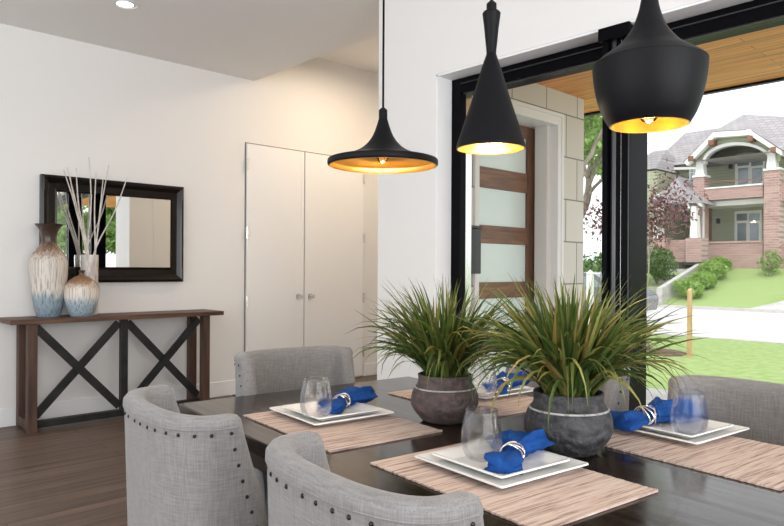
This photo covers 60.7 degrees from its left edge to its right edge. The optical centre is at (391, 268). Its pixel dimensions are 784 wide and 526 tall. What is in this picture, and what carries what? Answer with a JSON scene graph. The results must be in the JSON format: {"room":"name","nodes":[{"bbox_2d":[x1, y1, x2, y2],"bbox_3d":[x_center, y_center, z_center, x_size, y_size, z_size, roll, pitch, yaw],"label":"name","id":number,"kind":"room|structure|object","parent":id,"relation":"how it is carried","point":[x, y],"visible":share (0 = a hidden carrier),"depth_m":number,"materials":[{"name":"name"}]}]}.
{"room":"dining room","nodes":[
{"label":"dining room","id":0,"kind":"room"},
{"bbox_2d":[0,375,376,525],"bbox_3d":[-0.119,1.299,1.789,8.100,0.200,8.550,0,0,-43],"label":"floor","id":1,"kind":"structure","parent":0,"point":[72,474],"depth_m":3.87,"materials":[{"name":"brown wood"}]},
{"bbox_2d":[0,309,223,433],"bbox_3d":[-2.200,0.776,5.416,1.668,0.825,0.360,0,0,-43],"label":"console table","id":2,"kind":"object","parent":1,"relation":"on","point":[28,328],"visible":0.82,"depth_m":5.22,"materials":[{"name":"brown wood"}]},
{"bbox_2d":[29,223,67,316],"bbox_3d":[-2.600,0.011,5.074,0.266,0.700,0.266,0,0,-43],"label":"vase","id":3,"kind":"object","parent":2,"relation":"on","point":[48,264],"visible":0.98,"depth_m":4.99,"materials":[{"name":"ceramic"}]},
{"bbox_2d":[63,270,99,316],"bbox_3d":[-2.380,0.186,5.138,0.256,0.352,0.256,0,0,-43],"label":"vase","id":4,"kind":"object","parent":2,"relation":"on","point":[81,295],"visible":1,"depth_m":5.05,"materials":[{"name":"ceramic"}]},
{"bbox_2d":[80,255,98,314],"bbox_3d":[-2.423,0.124,5.360,0.136,0.475,0.136,0,0,-43],"label":"vase","id":5,"kind":"object","parent":2,"relation":"on","point":[90,263],"visible":0.46,"depth_m":5.31,"materials":[{"name":"white ceramic"}]},
{"bbox_2d":[63,168,86,254],"bbox_3d":[-2.458,-0.218,5.223,0.026,1.102,0.278,0,0,16],"label":"branch","id":6,"kind":"object","parent":5,"relation":"in","point":[63,168],"visible":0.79,"depth_m":5.22,"materials":[{"name":"beige wood"}]},
{"bbox_2d":[67,167,86,252],"bbox_3d":[-2.450,-0.225,5.238,0.013,1.115,0.234,0,0,20],"label":"branch","id":7,"kind":"object","parent":5,"relation":"in","point":[67,167],"visible":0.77,"depth_m":5.21,"materials":[{"name":"beige wood"}]},
{"bbox_2d":[70,176,89,254],"bbox_3d":[-2.438,-0.191,5.266,0.046,1.048,0.251,0,0,9],"label":"branch","id":8,"kind":"object","parent":5,"relation":"in","point":[70,176],"visible":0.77,"depth_m":5.27,"materials":[{"name":"beige wood"}]},
{"bbox_2d":[76,168,86,240],"bbox_3d":[-2.430,-0.226,5.274,0.022,1.116,0.167,0,0,23],"label":"branch","id":9,"kind":"object","parent":5,"relation":"in","point":[76,168],"visible":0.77,"depth_m":5.24,"materials":[{"name":"beige wood"}]},
{"bbox_2d":[87,157,91,254],"bbox_3d":[-2.393,-0.271,5.289,0.047,1.207,0.142,0,0,-10],"label":"branch","id":10,"kind":"object","parent":5,"relation":"in","point":[89,157],"visible":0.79,"depth_m":5.28,"materials":[{"name":"beige wood"}]},
{"bbox_2d":[94,172,95,251],"bbox_3d":[-2.363,-0.216,5.330,0.034,1.098,0.116,0,0,-43],"label":"branch","id":11,"kind":"object","parent":5,"relation":"in","point":[95,172],"visible":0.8,"depth_m":5.32,"materials":[{"name":"beige wood"}]},
{"bbox_2d":[94,180,102,254],"bbox_3d":[-2.381,-0.188,5.353,0.159,1.044,0.022,0,0,5],"label":"branch","id":12,"kind":"object","parent":5,"relation":"in","point":[102,180],"visible":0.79,"depth_m":5.35,"materials":[{"name":"beige wood"}]},
{"bbox_2d":[95,165,108,254],"bbox_3d":[-2.348,-0.251,5.365,0.159,1.168,0.025,0,0,3],"label":"branch","id":13,"kind":"object","parent":5,"relation":"in","point":[108,165],"visible":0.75,"depth_m":5.36,"materials":[{"name":"beige wood"}]},
{"bbox_2d":[93,178,126,254],"bbox_3d":[-2.293,-0.203,5.387,0.302,1.073,0.046,0,0,-9],"label":"branch","id":14,"kind":"object","parent":5,"relation":"in","point":[126,178],"visible":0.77,"depth_m":5.39,"materials":[{"name":"beige wood"}]},
{"bbox_2d":[123,385,268,525],"bbox_3d":[-0.442,0.755,1.661,0.464,0.885,0.490,0,0,-37],"label":"dining chair","id":15,"kind":"object","parent":1,"relation":"on","point":[182,469],"visible":1,"depth_m":1.44,"materials":[{"name":"grey fabric"}]},
{"bbox_2d":[234,346,355,517],"bbox_3d":[-0.328,0.756,2.526,0.490,0.885,0.464,0,0,-37],"label":"dining chair","id":16,"kind":"object","parent":1,"relation":"on","point":[263,371],"visible":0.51,"depth_m":2.64,"materials":[{"name":"grey fabric"}]},
{"bbox_2d":[265,431,483,525],"bbox_3d":[0.013,0.758,1.156,0.464,0.885,0.490,0,0,-37],"label":"dining chair","id":17,"kind":"object","parent":1,"relation":"on","point":[303,490],"visible":1,"depth_m":0.99,"materials":[{"name":"grey fabric"}]},
{"bbox_2d":[179,377,783,525],"bbox_3d":[0.332,0.822,1.604,0.954,0.760,2.150,0,0,-37],"label":"dining table","id":18,"kind":"object","parent":1,"relation":"on","point":[685,496],"visible":0.3,"depth_m":1.47,"materials":[{"name":"brown wood"}]},
{"bbox_2d":[243,411,441,452],"bbox_3d":[-0.153,0.436,1.901,0.356,0.005,0.492,0,0,-37],"label":"placemat","id":19,"kind":"object","parent":18,"relation":"on","point":[387,428],"visible":0.56,"depth_m":1.82,"materials":[{"name":"beige wood"}]},
{"bbox_2d":[269,403,393,426],"bbox_3d":[-0.181,0.426,1.990,0.272,0.016,0.272,0,0,-37],"label":"dinner plate","id":20,"kind":"object","parent":19,"relation":"on","point":[382,412],"visible":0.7,"depth_m":1.92,"materials":[{"name":"white ceramic"}]},
{"bbox_2d":[282,400,380,420],"bbox_3d":[-0.181,0.419,1.990,0.216,0.017,0.216,0,0,-37],"label":"salad plate","id":21,"kind":"object","parent":20,"relation":"on","point":[308,409],"visible":0.81,"depth_m":1.98,"materials":[{"name":"white ceramic"}]},
{"bbox_2d":[315,386,377,413],"bbox_3d":[-0.145,0.392,2.052,0.157,0.058,0.222,0,0,27],"label":"napkin","id":22,"kind":"object","parent":21,"relation":"on","point":[364,394],"visible":0.91,"depth_m":2.04,"materials":[{"name":"blue fabric"}]},
{"bbox_2d":[333,393,350,406],"bbox_3d":[-0.151,0.400,2.031,0.053,0.043,0.038,0,0,27],"label":"napkin ring","id":23,"kind":"object","parent":22,"relation":"attached to","point":[341,394],"visible":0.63,"depth_m":2.02,"materials":[{"name":"silver metal"}]},
{"bbox_2d":[347,277,526,424],"bbox_3d":[0.161,0.226,1.950,0.566,0.429,0.584,0,0,26],"label":"potted grass","id":24,"kind":"object","parent":18,"relation":"on","point":[435,397],"depth_m":1.88,"materials":[{"name":"green plant"}]},
{"bbox_2d":[411,371,478,424],"bbox_3d":[0.153,0.372,1.950,0.197,0.136,0.197,0,0,-44],"label":"pot","id":25,"kind":"object","parent":24,"relation":"attached to","point":[439,402],"depth_m":1.88,"materials":[{"name":"grey ceramic"}]},
{"bbox_2d":[388,389,533,418],"bbox_3d":[0.275,0.438,2.271,0.356,0.005,0.492,0,0,-37],"label":"placemat","id":26,"kind":"object","parent":18,"relation":"on","point":[505,406],"visible":0.28,"depth_m":2.15,"materials":[{"name":"beige wood"}]},
{"bbox_2d":[478,387,533,399],"bbox_3d":[0.334,0.428,2.377,0.272,0.016,0.272,0,0,-37],"label":"dinner plate","id":27,"kind":"object","parent":26,"relation":"on","point":[530,389],"visible":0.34,"depth_m":2.28,"materials":[{"name":"white ceramic"}]},
{"bbox_2d":[472,379,528,395],"bbox_3d":[0.334,0.422,2.377,0.216,0.017,0.216,0,0,-37],"label":"salad plate","id":28,"kind":"object","parent":27,"relation":"on","point":[481,390],"visible":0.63,"depth_m":2.36,"materials":[{"name":"white ceramic"}]},
{"bbox_2d":[481,371,529,393],"bbox_3d":[0.398,0.394,2.369,0.155,0.059,0.222,0,0,32],"label":"napkin","id":29,"kind":"object","parent":28,"relation":"on","point":[491,387],"visible":0.66,"depth_m":2.35,"materials":[{"name":"blue fabric"}]},
{"bbox_2d":[496,377,510,388],"bbox_3d":[0.389,0.403,2.349,0.053,0.043,0.038,0,0,31],"label":"napkin ring","id":30,"kind":"object","parent":29,"relation":"attached to","point":[503,378],"visible":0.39,"depth_m":2.34,"materials":[{"name":"silver metal"}]},
{"bbox_2d":[370,438,657,525],"bbox_3d":[0.239,0.438,1.419,0.356,0.005,0.492,0,0,-37],"label":"placemat","id":31,"kind":"object","parent":18,"relation":"on","point":[560,499],"visible":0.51,"depth_m":1.32,"materials":[{"name":"beige wood"}]},
{"bbox_2d":[415,439,588,488],"bbox_3d":[0.238,0.428,1.479,0.272,0.016,0.272,0,0,-37],"label":"dinner plate","id":32,"kind":"object","parent":31,"relation":"on","point":[428,457],"visible":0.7,"depth_m":1.42,"materials":[{"name":"white ceramic"}]},
{"bbox_2d":[432,440,569,478],"bbox_3d":[0.238,0.421,1.479,0.216,0.017,0.216,0,0,-37],"label":"salad plate","id":33,"kind":"object","parent":32,"relation":"on","point":[469,456],"visible":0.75,"depth_m":1.49,"materials":[{"name":"white ceramic"}]},
{"bbox_2d":[483,429,554,474],"bbox_3d":[0.270,0.393,1.487,0.156,0.059,0.222,0,0,24],"label":"napkin","id":34,"kind":"object","parent":33,"relation":"on","point":[510,460],"visible":0.92,"depth_m":1.48,"materials":[{"name":"blue fabric"}]},
{"bbox_2d":[500,441,524,457],"bbox_3d":[0.264,0.402,1.467,0.053,0.043,0.038,0,0,25],"label":"napkin ring","id":35,"kind":"object","parent":34,"relation":"attached to","point":[507,443],"visible":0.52,"depth_m":1.46,"materials":[{"name":"silver metal"}]},
{"bbox_2d":[444,270,718,457],"bbox_3d":[0.428,0.218,1.637,0.636,0.448,0.583,0,0,12],"label":"potted grass","id":36,"kind":"object","parent":18,"relation":"on","point":[568,356],"depth_m":1.55,"materials":[{"name":"green plant"}]},
{"bbox_2d":[524,387,612,457],"bbox_3d":[0.428,0.368,1.629,0.211,0.146,0.211,0,0,-44],"label":"pot","id":37,"kind":"object","parent":36,"relation":"attached to","point":[575,431],"depth_m":1.55,"materials":[{"name":"grey stone"}]},
{"bbox_2d":[604,429,783,490],"bbox_3d":[0.769,0.441,1.641,0.356,0.005,0.492,0,0,-37],"label":"placemat","id":38,"kind":"object","parent":18,"relation":"on","point":[741,459],"visible":0.75,"depth_m":1.58,"materials":[{"name":"beige wood"}]},
{"bbox_2d":[630,425,749,444],"bbox_3d":[0.766,0.430,1.814,0.272,0.016,0.272,0,0,-37],"label":"dinner plate","id":39,"kind":"object","parent":38,"relation":"on","point":[734,429],"visible":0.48,"depth_m":1.73,"materials":[{"name":"white ceramic"}]},
{"bbox_2d":[639,419,733,438],"bbox_3d":[0.766,0.424,1.814,0.216,0.017,0.216,0,0,-37],"label":"salad plate","id":40,"kind":"object","parent":39,"relation":"on","point":[682,430],"visible":0.55,"depth_m":1.79,"materials":[{"name":"white ceramic"}]},
{"bbox_2d":[610,396,704,431],"bbox_3d":[0.713,0.388,1.844,0.272,0.074,0.186,0,0,-23],"label":"napkin","id":41,"kind":"object","parent":40,"relation":"on","point":[686,410],"visible":0.84,"depth_m":1.81,"materials":[{"name":"blue fabric"}]},
{"bbox_2d":[635,405,655,425],"bbox_3d":[0.691,0.400,1.829,0.046,0.053,0.065,0,0,-23],"label":"napkin ring","id":42,"kind":"object","parent":41,"relation":"attached to","point":[647,406],"visible":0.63,"depth_m":1.81,"materials":[{"name":"silver metal"}]},
{"bbox_2d":[505,362,630,410],"bbox_3d":[0.542,0.760,2.304,0.464,0.885,0.490,0,0,-37],"label":"dining chair","id":43,"kind":"object","parent":1,"relation":"on","point":[614,400],"visible":0.03,"depth_m":2.15,"materials":[{"name":"grey fabric"}]},
{"bbox_2d":[667,375,783,445],"bbox_3d":[0.937,0.762,1.789,0.464,0.885,0.490,0,0,-37],"label":"dining chair","id":44,"kind":"object","parent":1,"relation":"on","point":[756,405],"visible":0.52,"depth_m":1.93,"materials":[{"name":"grey fabric"}]},
{"bbox_2d":[0,23,378,408],"bbox_3d":[-3.121,-0.516,4.963,8.100,3.800,0.200,0,0,-43],"label":"wall","id":45,"kind":"structure","parent":0,"point":[64,102],"depth_m":5.83,"materials":[{"name":"white paint"}]},
{"bbox_2d":[39,174,183,281],"bbox_3d":[-2.288,-0.311,5.572,1.169,0.841,0.064,0,0,-43],"label":"wall mirror","id":46,"kind":"object","parent":45,"relation":"attached to","point":[143,240],"visible":0.74,"depth_m":5.60,"materials":[{"name":"black wood"}]},
{"bbox_2d":[57,192,169,266],"bbox_3d":[-2.292,-0.311,5.576,0.918,0.591,0.006,0,0,-41],"label":"mirror glass","id":47,"kind":"object","parent":46,"relation":"attached to","point":[137,234],"depth_m":5.59,"materials":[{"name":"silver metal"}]},
{"bbox_2d":[0,362,376,427],"bbox_3d":[-3.055,1.114,4.884,8.100,0.140,0.016,0,0,-43],"label":"baseboard","id":48,"kind":"structure","parent":45,"relation":"attached to","point":[222,388],"depth_m":5.45,"materials":[{"name":"white paint"}]},
{"bbox_2d":[245,143,303,351],"bbox_3d":[-1.145,-0.012,6.648,0.687,2.388,0.072,0,0,-43],"label":"door","id":49,"kind":"structure","parent":45,"relation":"in","point":[274,298],"depth_m":6.66,"materials":[{"name":"white paint"}]},
{"bbox_2d":[244,142,331,351],"bbox_3d":[-0.872,-0.011,6.958,1.507,2.412,0.004,0,0,-43],"label":"trim","id":50,"kind":"structure","parent":45,"relation":"attached to","point":[245,142],"depth_m":6.44,"materials":[{"name":"white wood"}]},
{"bbox_2d":[303,152,364,376],"bbox_3d":[-0.594,-0.009,7.172,0.814,2.388,0.072,0,0,-43],"label":"door","id":51,"kind":"structure","parent":45,"relation":"in","point":[334,238],"depth_m":7.16,"materials":[{"name":"white paint"}]},
{"bbox_2d":[0,0,378,80],"bbox_3d":[-0.718,-2.024,1.204,6.400,0.400,8.550,0,0,-43],"label":"ceiling","id":52,"kind":"structure","parent":0,"point":[253,40],"depth_m":5.06,"materials":[{"name":"white paint"}]},
{"bbox_2d":[112,0,137,8],"bbox_3d":[-1.840,-1.826,4.617,0.170,0.006,0.170,0,0,-43],"label":"recessed light","id":53,"kind":"object","parent":52,"relation":"in","point":[124,4],"visible":1,"depth_m":4.62,"materials":[{"name":"white paint"}]},
{"bbox_2d":[327,0,437,173],"bbox_3d":[-0.026,-1.078,2.190,0.361,1.484,0.361,0,0,-43],"label":"pendant lamp","id":54,"kind":"object","parent":52,"relation":"hanging from","point":[382,154],"visible":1,"depth_m":2.18,"materials":[{"name":"black metal"}]},
{"bbox_2d":[456,0,525,154],"bbox_3d":[0.280,-1.076,1.870,0.192,1.484,0.192,0,0,-24],"label":"pendant lamp","id":55,"kind":"object","parent":52,"relation":"hanging from","point":[491,126],"visible":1,"depth_m":1.83,"materials":[{"name":"black metal"}]},
{"bbox_2d":[592,0,709,132],"bbox_3d":[0.541,-1.058,1.400,0.228,1.517,0.228,0,0,4],"label":"pendant lamp","id":56,"kind":"object","parent":52,"relation":"hanging from","point":[655,80],"visible":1,"depth_m":1.32,"materials":[{"name":"black metal"}]},
{"bbox_2d":[319,35,378,73],"bbox_3d":[0.128,-2.309,6.197,1.700,0.180,2.470,0,0,-43],"label":"ceiling","id":57,"kind":"structure","parent":0,"point":[364,55],"depth_m":6.98,"materials":[{"name":"white paint"}]},
{"bbox_2d":[471,83,583,378],"bbox_3d":[0.939,0.005,5.233,1.995,3.000,0.059,0,0,-43],"label":"wall","id":58,"kind":"structure","parent":0,"point":[572,107],"depth_m":5.75,"materials":[{"name":"stone"}]},
{"bbox_2d":[471,225,482,273],"bbox_3d":[0.570,-0.136,4.771,0.120,0.340,0.100,0,0,-43],"label":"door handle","id":59,"kind":"object","parent":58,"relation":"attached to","point":[475,230],"visible":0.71,"depth_m":4.74,"materials":[{"name":"grey metal"}]},
{"bbox_2d":[534,125,550,328],"bbox_3d":[0.848,-0.506,5.269,1.919,3.420,0.120,0,0,-43],"label":"wall","id":60,"kind":"structure","parent":0,"point":[542,133],"depth_m":5.64,"materials":[{"name":"white paint"}]},
{"bbox_2d":[479,125,534,379],"bbox_3d":[0.840,-0.005,5.423,1.025,2.398,0.050,0,0,-43],"label":"door","id":61,"kind":"structure","parent":60,"relation":"in","point":[507,181],"depth_m":5.50,"materials":[{"name":"brown wood"}]},
{"bbox_2d":[473,99,563,379],"bbox_3d":[0.920,-0.050,5.339,1.189,2.510,0.280,0,0,-43],"label":"trim","id":62,"kind":"structure","parent":60,"relation":"attached to","point":[531,116],"depth_m":5.61,"materials":[{"name":"white paint"}]},
{"bbox_2d":[377,0,753,379],"bbox_3d":[2.142,-0.299,2.307,0.280,3.020,6.200,0,0,-43],"label":"wall","id":63,"kind":"structure","parent":0,"point":[425,39],"depth_m":4.16,"materials":[{"name":"white paint"}]},
{"bbox_2d":[435,0,751,326],"bbox_3d":[2.093,0.018,2.248,0.128,2.385,5.180,0,0,-43],"label":"trim","id":64,"kind":"structure","parent":63,"relation":"attached to","point":[443,80],"depth_m":4.08,"materials":[{"name":"white paint"}]},
{"bbox_2d":[451,0,783,372],"bbox_3d":[2.196,0.025,2.337,0.167,2.373,5.168,0,0,-43],"label":"window frame","id":65,"kind":"structure","parent":63,"relation":"in","point":[756,15],"depth_m":3.75,"materials":[{"name":"black paint"}]},
{"bbox_2d":[598,21,647,411],"bbox_3d":[1.132,0.020,3.281,0.220,2.372,0.162,0,0,-43],"label":"sliding door frame","id":66,"kind":"structure","parent":63,"relation":"in","point":[624,155],"depth_m":3.24,"materials":[{"name":"black paint"}]},
{"bbox_2d":[536,25,783,112],"bbox_3d":[3.663,-1.541,2.711,2.465,0.120,10.900,0,0,-43],"label":"ceiling","id":67,"kind":"structure","parent":0,"point":[756,56],"depth_m":4.90,"materials":[{"name":"brown wood"}]},
{"bbox_2d":[584,77,783,116],"bbox_3d":[4.576,-1.641,3.576,0.050,0.370,10.900,0,0,-43],"label":"trim","id":68,"kind":"structure","parent":67,"relation":"attached to","point":[780,79],"depth_m":5.42,"materials":[{"name":"black paint"}]},
{"label":"outside","id":69,"kind":"structure","parent":0,"visible":0},
{"bbox_2d":[753,301,783,309],"bbox_3d":[17.837,1.063,23.691,3.500,1.160,8.741,0,0,-43],"label":"driveway","id":70,"kind":"structure","parent":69,"point":[778,305],"depth_m":25.42,"materials":[{"name":"concrete"}]},
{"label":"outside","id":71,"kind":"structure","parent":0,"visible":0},
{"bbox_2d":[584,267,783,307],"bbox_3d":[35.729,0.735,47.695,62.500,1.905,140.000,0,0,-44],"label":"lawn","id":72,"kind":"structure","parent":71,"point":[740,288],"depth_m":27.99,"materials":[{"name":"green plant"}]},
{"bbox_2d":[583,251,601,271],"bbox_3d":[9.220,0.420,30.020,4.540,2.517,4.511,0,0,-43],"label":"shrub","id":73,"kind":"object","parent":72,"relation":"on","point":[595,265],"visible":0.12,"depth_m":29.51,"materials":[{"name":"green plant"}]},
{"bbox_2d":[592,159,601,179],"bbox_3d":[15.694,-3.422,44.007,6.687,8.580,6.007,0,0,-12],"label":"tree","id":74,"kind":"object","parent":72,"relation":"on","point":[599,171],"visible":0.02,"depth_m":42.77,"materials":[{"name":"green plant"}]},
{"bbox_2d":[583,115,647,218],"bbox_3d":[9.615,-3.858,36.753,8.766,10.049,9.341,0,0,-43],"label":"tree","id":75,"kind":"object","parent":72,"relation":"on","point":[589,176],"visible":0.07,"depth_m":34.96,"materials":[{"name":"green plant"}]},
{"bbox_2d":[647,287,657,290],"bbox_3d":[12.280,1.241,30.432,0.920,0.846,1.554,0,0,-43],"label":"step","id":76,"kind":"structure","parent":72,"relation":"on","point":[648,288],"depth_m":30.29,"materials":[{"name":"concrete"}]},
{"bbox_2d":[650,280,666,283],"bbox_3d":[12.934,1.106,31.051,0.920,1.124,1.554,0,0,-43],"label":"step","id":77,"kind":"structure","parent":72,"relation":"on","point":[653,281],"depth_m":31.02,"materials":[{"name":"concrete"}]},
{"bbox_2d":[647,245,678,283],"bbox_3d":[12.407,-0.194,30.973,2.198,1.906,1.741,0,0,-43],"label":"shrub","id":78,"kind":"object","parent":72,"relation":"on","point":[657,274],"visible":0.87,"depth_m":30.57,"materials":[{"name":"green plant"}]},
{"bbox_2d":[671,269,686,271],"bbox_3d":[14.241,0.835,32.290,0.920,1.680,1.554,0,0,-43],"label":"step","id":79,"kind":"structure","parent":72,"relation":"on","point":[678,270],"depth_m":32.08,"materials":[{"name":"concrete"}]},
{"bbox_2d":[657,259,708,304],"bbox_3d":[13.069,0.591,29.953,5.000,2.155,0.219,0,0,-43],"label":"wall","id":80,"kind":"structure","parent":72,"relation":"on","point":[665,291],"depth_m":28.74,"materials":[{"name":"concrete"}]},
{"bbox_2d":[672,278,704,297],"bbox_3d":[12.530,0.815,28.314,1.088,0.942,1.363,0,0,-43],"label":"shrub","id":81,"kind":"object","parent":72,"relation":"on","point":[681,286],"visible":0.85,"depth_m":28.06,"materials":[{"name":"green plant"}]},
{"bbox_2d":[686,271,718,287],"bbox_3d":[13.426,0.490,29.042,1.363,0.860,1.284,0,0,-43],"label":"shrub","id":82,"kind":"object","parent":72,"relation":"on","point":[707,279],"visible":0.79,"depth_m":28.70,"materials":[{"name":"green plant"}]},
{"bbox_2d":[696,260,729,277],"bbox_3d":[14.316,0.075,29.910,1.249,0.959,1.351,0,0,4],"label":"shrub","id":83,"kind":"object","parent":72,"relation":"on","point":[720,269],"visible":0.75,"depth_m":29.55,"materials":[{"name":"green plant"}]},
{"bbox_2d":[647,115,783,269],"bbox_3d":[20.117,-3.825,32.647,10.900,8.030,14.589,0,0,-43],"label":"house","id":84,"kind":"structure","parent":72,"relation":"on","point":[740,170],"depth_m":32.08,"materials":[{"name":"red brick"}]},
{"bbox_2d":[709,256,732,268],"bbox_3d":[15.084,-0.191,30.818,1.139,0.820,0.900,0,0,-5],"label":"shrub","id":85,"kind":"object","parent":72,"relation":"on","point":[720,259],"visible":0.47,"depth_m":30.58,"materials":[{"name":"green plant"}]},
{"bbox_2d":[756,250,783,276],"bbox_3d":[16.311,-0.232,28.837,1.219,1.220,1.088,0,0,-43],"label":"shrub","id":86,"kind":"object","parent":72,"relation":"on","point":[769,269],"visible":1,"depth_m":28.71,"materials":[{"name":"green plant"}]},
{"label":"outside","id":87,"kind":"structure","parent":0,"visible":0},
{"bbox_2d":[600,330,783,389],"bbox_3d":[6.737,1.636,6.402,12.000,0.199,120.000,0,0,-43],"label":"lawn","id":88,"kind":"structure","parent":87,"point":[758,361],"depth_m":11.19,"materials":[{"name":"green plant"}]},
{"bbox_2d":[586,270,593,323],"bbox_3d":[3.901,0.815,13.200,0.144,1.610,0.144,0,0,-11],"label":"fence post","id":89,"kind":"object","parent":88,"relation":"on","point":[589,274],"visible":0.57,"depth_m":13.16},
{"bbox_2d":[583,114,601,307],"bbox_3d":[4.261,-2.430,18.500,5.860,8.242,5.810,0,0,-43],"label":"tree","id":90,"kind":"object","parent":88,"relation":"on","point":[592,119],"visible":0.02,"depth_m":18.06,"materials":[{"name":"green plant"}]},
{"bbox_2d":[583,159,708,348],"bbox_3d":[4.804,-0.230,13.317,2.383,3.724,1.924,0,0,39],"label":"tree","id":91,"kind":"object","parent":88,"relation":"on","point":[661,224],"visible":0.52,"depth_m":12.86,"materials":[{"name":"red plant"}]},
{"bbox_2d":[646,348,686,356],"bbox_3d":[4.826,1.500,12.218,1.070,0.050,1.039,0,0,-43],"label":"mulch ring","id":92,"kind":"object","parent":88,"relation":"on","point":[677,352],"visible":0.46,"depth_m":11.94,"materials":[{"name":"brown soil"}]},
{"bbox_2d":[687,288,691,356],"bbox_3d":[5.165,0.982,11.626,0.070,1.290,0.070,0,0,-43],"label":"stake","id":93,"kind":"object","parent":88,"relation":"on","point":[689,292],"visible":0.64,"depth_m":11.60,"materials":[{"name":"beige wood"}]},
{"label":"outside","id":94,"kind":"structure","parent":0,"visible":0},
{"bbox_2d":[646,387,667,404],"bbox_3d":[5.626,1.454,1.473,3.600,0.350,12.381,0,0,-43],"label":"porch slab","id":95,"kind":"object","parent":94,"point":[654,392],"depth_m":6.75,"materials":[{"name":"concrete"}]},
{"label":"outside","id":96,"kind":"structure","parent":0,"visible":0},
{"bbox_2d":[647,307,783,341],"bbox_3d":[8.594,1.690,21.950,11.700,0.210,160.000,0,0,-44],"label":"street","id":97,"kind":"structure","parent":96,"point":[762,326],"depth_m":19.50,"materials":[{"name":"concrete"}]},
{"bbox_2d":[583,272,658,318],"bbox_3d":[5.877,0.829,21.017,1.770,1.483,4.354,0,0,-43],"label":"parked car","id":98,"kind":"object","parent":97,"relation":"on","point":[653,296],"visible":0.08,"depth_m":19.71,"materials":[{"name":"silver metal"}]},
{"bbox_2d":[652,333,783,343],"bbox_3d":[4.279,1.612,17.854,0.200,0.220,160.000,0,0,-44],"label":"curb","id":99,"kind":"object","parent":97,"relation":"on","point":[652,333],"depth_m":14.57,"materials":[{"name":"concrete"}]},
{"bbox_2d":[658,304,783,312],"bbox_3d":[12.947,1.633,26.080,0.300,0.270,160.000,0,0,-44],"label":"curb","id":100,"kind":"object","parent":97,"relation":"on","point":[659,305],"visible":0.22,"depth_m":25.94,"materials":[{"name":"concrete"}]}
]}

